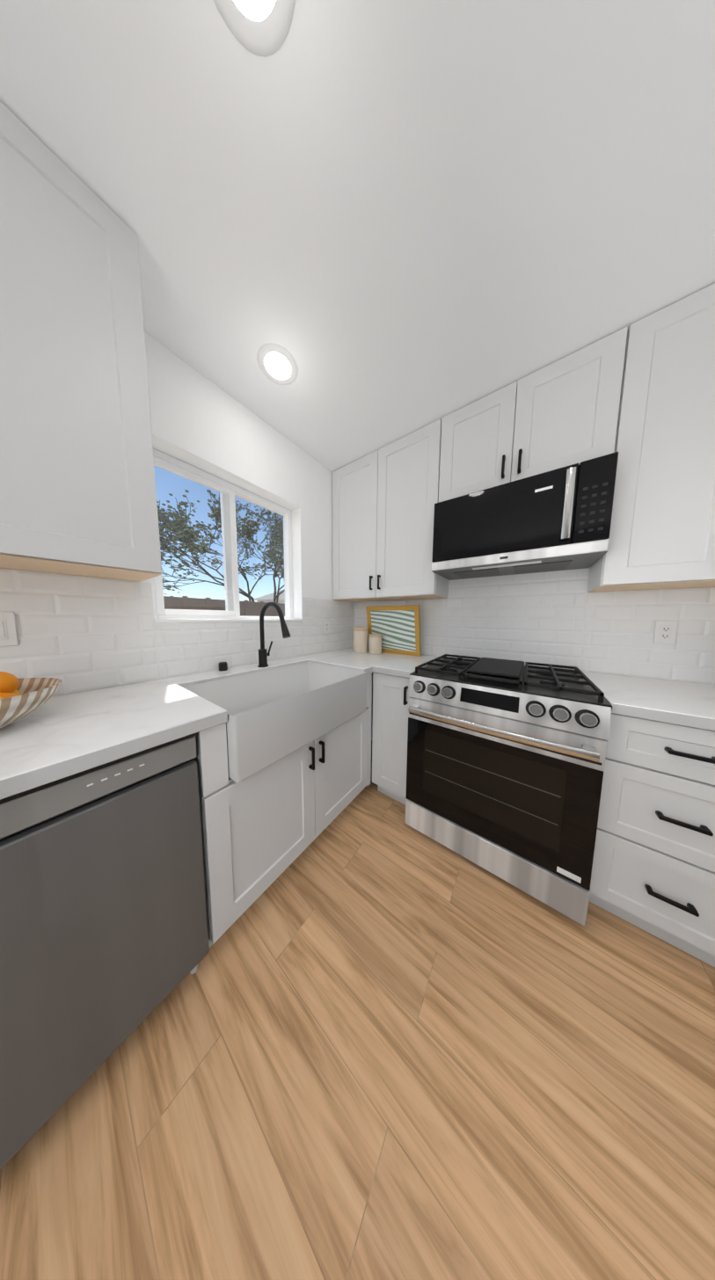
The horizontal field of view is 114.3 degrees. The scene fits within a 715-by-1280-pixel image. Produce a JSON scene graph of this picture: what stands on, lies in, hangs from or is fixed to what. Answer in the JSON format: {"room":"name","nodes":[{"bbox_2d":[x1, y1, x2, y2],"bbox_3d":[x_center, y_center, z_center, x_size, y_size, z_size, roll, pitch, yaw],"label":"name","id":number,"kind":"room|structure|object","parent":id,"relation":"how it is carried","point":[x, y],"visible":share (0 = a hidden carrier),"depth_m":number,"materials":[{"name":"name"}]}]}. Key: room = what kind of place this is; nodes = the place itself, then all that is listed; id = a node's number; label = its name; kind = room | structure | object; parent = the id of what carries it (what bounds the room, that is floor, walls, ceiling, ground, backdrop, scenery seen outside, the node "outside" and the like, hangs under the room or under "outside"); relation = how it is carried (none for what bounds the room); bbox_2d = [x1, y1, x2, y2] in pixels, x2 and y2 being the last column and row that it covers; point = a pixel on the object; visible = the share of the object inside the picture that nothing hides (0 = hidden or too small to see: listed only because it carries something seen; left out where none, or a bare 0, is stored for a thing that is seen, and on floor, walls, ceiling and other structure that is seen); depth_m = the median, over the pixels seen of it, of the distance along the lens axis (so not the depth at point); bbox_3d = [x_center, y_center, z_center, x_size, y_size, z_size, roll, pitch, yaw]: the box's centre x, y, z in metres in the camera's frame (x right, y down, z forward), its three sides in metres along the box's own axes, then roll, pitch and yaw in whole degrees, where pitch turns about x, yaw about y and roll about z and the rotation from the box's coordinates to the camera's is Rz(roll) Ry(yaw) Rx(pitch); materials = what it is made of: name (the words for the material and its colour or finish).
{"room":"kitchen","nodes":[
{"label":"kitchen","id":0,"kind":"room"},
{"bbox_2d":[0,331,354,696],"bbox_3d":[-1.659,-0.045,0.298,0.200,2.440,5.200,5,7,36],"label":"wall","id":1,"kind":"structure","parent":0,"point":[200,421],"depth_m":1.37,"materials":[{"name":"white paint"}]},
{"bbox_2d":[0,101,161,581],"bbox_3d":[-1.103,-0.748,0.505,0.354,1.068,0.934,5,7,36],"label":"upper cabinet","id":2,"kind":"object","parent":1,"relation":"attached to","point":[77,491],"visible":1,"depth_m":0.66,"materials":[{"name":"white paint"}]},
{"bbox_2d":[150,448,293,618],"bbox_3d":[-0.793,-0.542,1.473,0.073,0.841,0.881,5,7,36],"label":"sliding window","id":3,"kind":"structure","parent":1,"relation":"in","point":[228,491],"depth_m":1.43,"materials":[{"name":"white plastic"}]},
{"bbox_2d":[153,618,302,622],"bbox_3d":[-0.728,-0.125,1.464,0.112,0.018,0.883,5,7,36],"label":"window sill","id":4,"kind":"structure","parent":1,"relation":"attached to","point":[212,620],"depth_m":1.28,"materials":[{"name":"white plastic"}]},
{"bbox_2d":[0,740,714,1279],"bbox_3d":[-0.389,1.321,-0.517,3.380,0.100,5.600,5,7,36],"label":"floor","id":5,"kind":"structure","parent":0,"point":[374,1036],"depth_m":0.58,"materials":[{"name":"brown wood"}]},
{"bbox_2d":[0,733,209,1170],"bbox_3d":[-0.919,0.713,0.665,0.613,0.870,0.623,5,7,36],"label":"stainless steel dishwasher","id":6,"kind":"object","parent":5,"relation":"on","point":[104,943],"visible":0.88,"depth_m":0.54,"materials":[{"name":"grey metal"}]},
{"bbox_2d":[194,672,371,947],"bbox_3d":[-0.436,0.652,1.308,0.659,0.873,0.968,5,7,36],"label":"base cabinet","id":7,"kind":"object","parent":5,"relation":"on","point":[262,830],"visible":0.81,"depth_m":0.92,"materials":[{"name":"white paint"}]},
{"bbox_2d":[371,672,409,805],"bbox_3d":[0.379,0.623,1.679,0.268,0.873,0.659,5,7,36],"label":"base cabinet","id":8,"kind":"object","parent":5,"relation":"on","point":[390,707],"visible":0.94,"depth_m":1.44,"materials":[{"name":"white paint"}]},
{"bbox_2d":[404,654,611,926],"bbox_3d":[0.764,0.618,1.317,0.768,0.959,0.763,5,7,36],"label":"steel gas range","id":9,"kind":"object","parent":5,"relation":"on","point":[505,765],"visible":1,"depth_m":1.01,"materials":[{"name":"silver metal"}]},
{"bbox_2d":[588,712,714,967],"bbox_3d":[1.266,0.693,1.029,0.381,0.873,0.659,5,7,36],"label":"base cabinet","id":10,"kind":"object","parent":5,"relation":"on","point":[653,869],"visible":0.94,"depth_m":0.81,"materials":[{"name":"white paint"}]},
{"bbox_3d":[1.348,0.810,-0.166,0.659,0.873,1.233,5,7,36],"label":"base cabinet","id":11,"kind":"object","parent":5,"relation":"on","visible":0},
{"bbox_2d":[0,647,401,799],"bbox_3d":[-0.531,0.209,1.132,0.660,0.040,2.558,5,7,36],"label":"countertop","id":12,"kind":"structure","parent":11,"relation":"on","point":[52,738],"depth_m":0.66,"materials":[{"name":"white stone"}]},
{"bbox_2d":[0,671,62,728],"bbox_3d":[-1.005,0.139,0.573,0.336,0.199,0.336,5,7,36],"label":"fruit bowl","id":13,"kind":"object","parent":12,"relation":"on","point":[21,698],"visible":1,"depth_m":0.62,"materials":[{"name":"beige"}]},
{"bbox_2d":[218,661,227,671],"bbox_3d":[-0.755,0.148,1.296,0.044,0.046,0.043,5,7,36],"label":"button","id":14,"kind":"object","parent":12,"relation":"on","point":[222,665],"visible":0.98,"depth_m":1.28,"materials":[{"name":"grey metal"}]},
{"bbox_2d":[257,602,290,667],"bbox_3d":[-0.474,-0.026,1.341,0.288,0.387,0.095,5,7,36],"label":"gooseneck faucet","id":15,"kind":"object","parent":12,"relation":"on","point":[263,654],"visible":1,"depth_m":1.38,"materials":[{"name":"black metal"}]},
{"bbox_2d":[181,661,366,783],"bbox_3d":[-0.373,0.319,1.204,0.505,0.236,0.765,5,7,36],"label":"sink","id":16,"kind":"object","parent":12,"relation":"in","point":[275,715],"visible":0.77,"depth_m":1.10,"materials":[{"name":"white ceramic"}]},
{"bbox_2d":[353,626,368,653],"bbox_3d":[0.029,-0.001,2.003,0.132,0.216,0.132,5,7,36],"label":"ceramic canister","id":17,"kind":"object","parent":12,"relation":"on","point":[360,639],"visible":1,"depth_m":1.95,"materials":[{"name":"beige ceramic"}]},
{"bbox_2d":[368,633,382,654],"bbox_3d":[0.151,0.033,1.940,0.112,0.162,0.112,5,7,36],"label":"ceramic canister","id":18,"kind":"object","parent":12,"relation":"on","point":[374,643],"visible":1,"depth_m":1.90,"materials":[{"name":"beige ceramic"}]},
{"bbox_2d":[365,604,421,656],"bbox_3d":[0.289,-0.081,1.917,0.475,0.401,0.087,5,7,36],"label":"framed print","id":19,"kind":"object","parent":12,"relation":"on","point":[397,628],"visible":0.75,"depth_m":1.89,"materials":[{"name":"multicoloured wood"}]},
{"bbox_2d":[372,654,442,678],"bbox_3d":[0.200,0.153,1.764,0.723,0.040,0.668,5,7,36],"label":"countertop","id":20,"kind":"structure","parent":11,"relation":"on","point":[403,666],"depth_m":1.48,"materials":[{"name":"white stone"}]},
{"bbox_2d":[581,670,714,730],"bbox_3d":[1.373,0.245,0.917,0.637,0.040,0.649,5,7,36],"label":"countertop","id":21,"kind":"structure","parent":11,"relation":"on","point":[691,704],"depth_m":0.89,"materials":[{"name":"white stone"}]},
{"bbox_2d":[0,0,714,472],"bbox_3d":[-0.369,-1.207,-0.764,3.380,0.100,5.600,5,7,36],"label":"ceiling","id":22,"kind":"structure","parent":0,"point":[385,221],"depth_m":0.64,"materials":[{"name":"white paint"}]},
{"bbox_2d":[213,0,295,57],"bbox_3d":[-0.205,-1.267,0.411,0.192,0.006,0.192,5,7,36],"label":"recessed light","id":23,"kind":"object","parent":22,"relation":"in","point":[259,27],"visible":1,"depth_m":0.47,"materials":[{"name":"white plastic"}]},
{"bbox_2d":[256,342,298,385],"bbox_3d":[-0.389,-1.339,1.129,0.188,0.006,0.188,5,7,36],"label":"recessed light","id":24,"kind":"object","parent":22,"relation":"in","point":[277,364],"visible":1,"depth_m":1.12,"materials":[{"name":"white plastic"}]},
{"bbox_2d":[353,587,712,740],"bbox_3d":[1.224,-0.142,1.523,3.380,2.440,0.200,5,7,36],"label":"wall","id":25,"kind":"structure","parent":0,"point":[440,656],"depth_m":2.25,"materials":[{"name":"white paint"}]},
{"bbox_2d":[0,567,714,696],"bbox_3d":[0.403,-0.038,0.416,2.973,0.685,2.556,5,7,36],"label":"tile backsplash","id":26,"kind":"structure","parent":25,"relation":"attached to","point":[76,634],"depth_m":1.22,"materials":[{"name":"white tile"}]},
{"bbox_2d":[0,611,18,646],"bbox_3d":[-1.195,-0.034,0.739,0.009,0.115,0.115,5,7,36],"label":"light switch","id":27,"kind":"object","parent":26,"relation":"attached to","point":[8,634],"visible":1,"depth_m":0.77,"materials":[{"name":"white plastic"}]},
{"bbox_2d":[323,619,329,633],"bbox_3d":[-0.267,-0.114,1.997,0.007,0.115,0.070,5,7,36],"label":"outlet","id":28,"kind":"object","parent":26,"relation":"attached to","point":[326,626],"visible":1,"depth_m":1.99,"materials":[{"name":"white plastic"}]},
{"bbox_2d":[653,620,677,644],"bbox_3d":[1.543,-0.038,1.156,0.070,0.115,0.007,5,7,36],"label":"outlet","id":29,"kind":"object","parent":26,"relation":"attached to","point":[665,631],"visible":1,"depth_m":1.15,"materials":[{"name":"white plastic"}]},
{"bbox_2d":[332,418,448,602],"bbox_3d":[0.230,-0.868,1.843,0.902,1.068,0.354,5,7,36],"label":"upper cabinet","id":30,"kind":"object","parent":25,"relation":"attached to","point":[385,498],"visible":1,"depth_m":1.67,"materials":[{"name":"white paint"}]},
{"bbox_2d":[438,326,627,501],"bbox_3d":[0.904,-1.085,1.324,0.763,0.526,0.354,5,7,36],"label":"upper cabinet","id":31,"kind":"object","parent":25,"relation":"attached to","point":[561,412],"visible":0.85,"depth_m":1.15,"materials":[{"name":"white paint"}]},
{"bbox_2d":[431,451,618,580],"bbox_3d":[0.873,-0.612,1.334,0.756,0.403,0.443,5,7,36],"label":"microwave","id":32,"kind":"object","parent":31,"relation":"attached to","point":[559,519],"visible":1,"depth_m":1.14,"materials":[{"name":"black plastic"}]},
{"bbox_2d":[587,283,714,592],"bbox_3d":[1.490,-0.768,0.919,0.695,1.068,0.354,5,7,36],"label":"upper cabinet","id":33,"kind":"object","parent":25,"relation":"attached to","point":[662,531],"visible":0.9,"depth_m":0.93,"materials":[{"name":"white paint"}]},
{"label":"outside","id":34,"kind":"structure","parent":0,"visible":0},
{"bbox_3d":[-13.257,-0.268,18.354,39.790,0.100,60.000,5,7,36],"label":"ground","id":35,"kind":"structure","parent":34,"visible":0},
{"bbox_2d":[156,489,284,602],"bbox_3d":[-4.564,-3.728,11.754,9.130,8.208,11.688,5,7,36],"label":"trees","id":36,"kind":"object","parent":35,"relation":"on","point":[190,530],"depth_m":8.35,"materials":[{"name":"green plant"}]},
{"bbox_2d":[163,596,284,616],"bbox_3d":[-1.374,-0.251,8.304,0.080,2.000,36.000,5,7,36],"label":"fence","id":37,"kind":"object","parent":35,"relation":"on","point":[188,601],"depth_m":5.46,"materials":[{"name":"brown wood"}]},
{"bbox_2d":[254,589,284,603],"bbox_3d":[-3.379,-2.323,20.279,7.197,3.770,8.597,1,6,9],"label":"neighbouring house","id":38,"kind":"structure","parent":35,"relation":"on","point":[267,600],"depth_m":16.36,"materials":[{"name":"white paint"}]}
]}

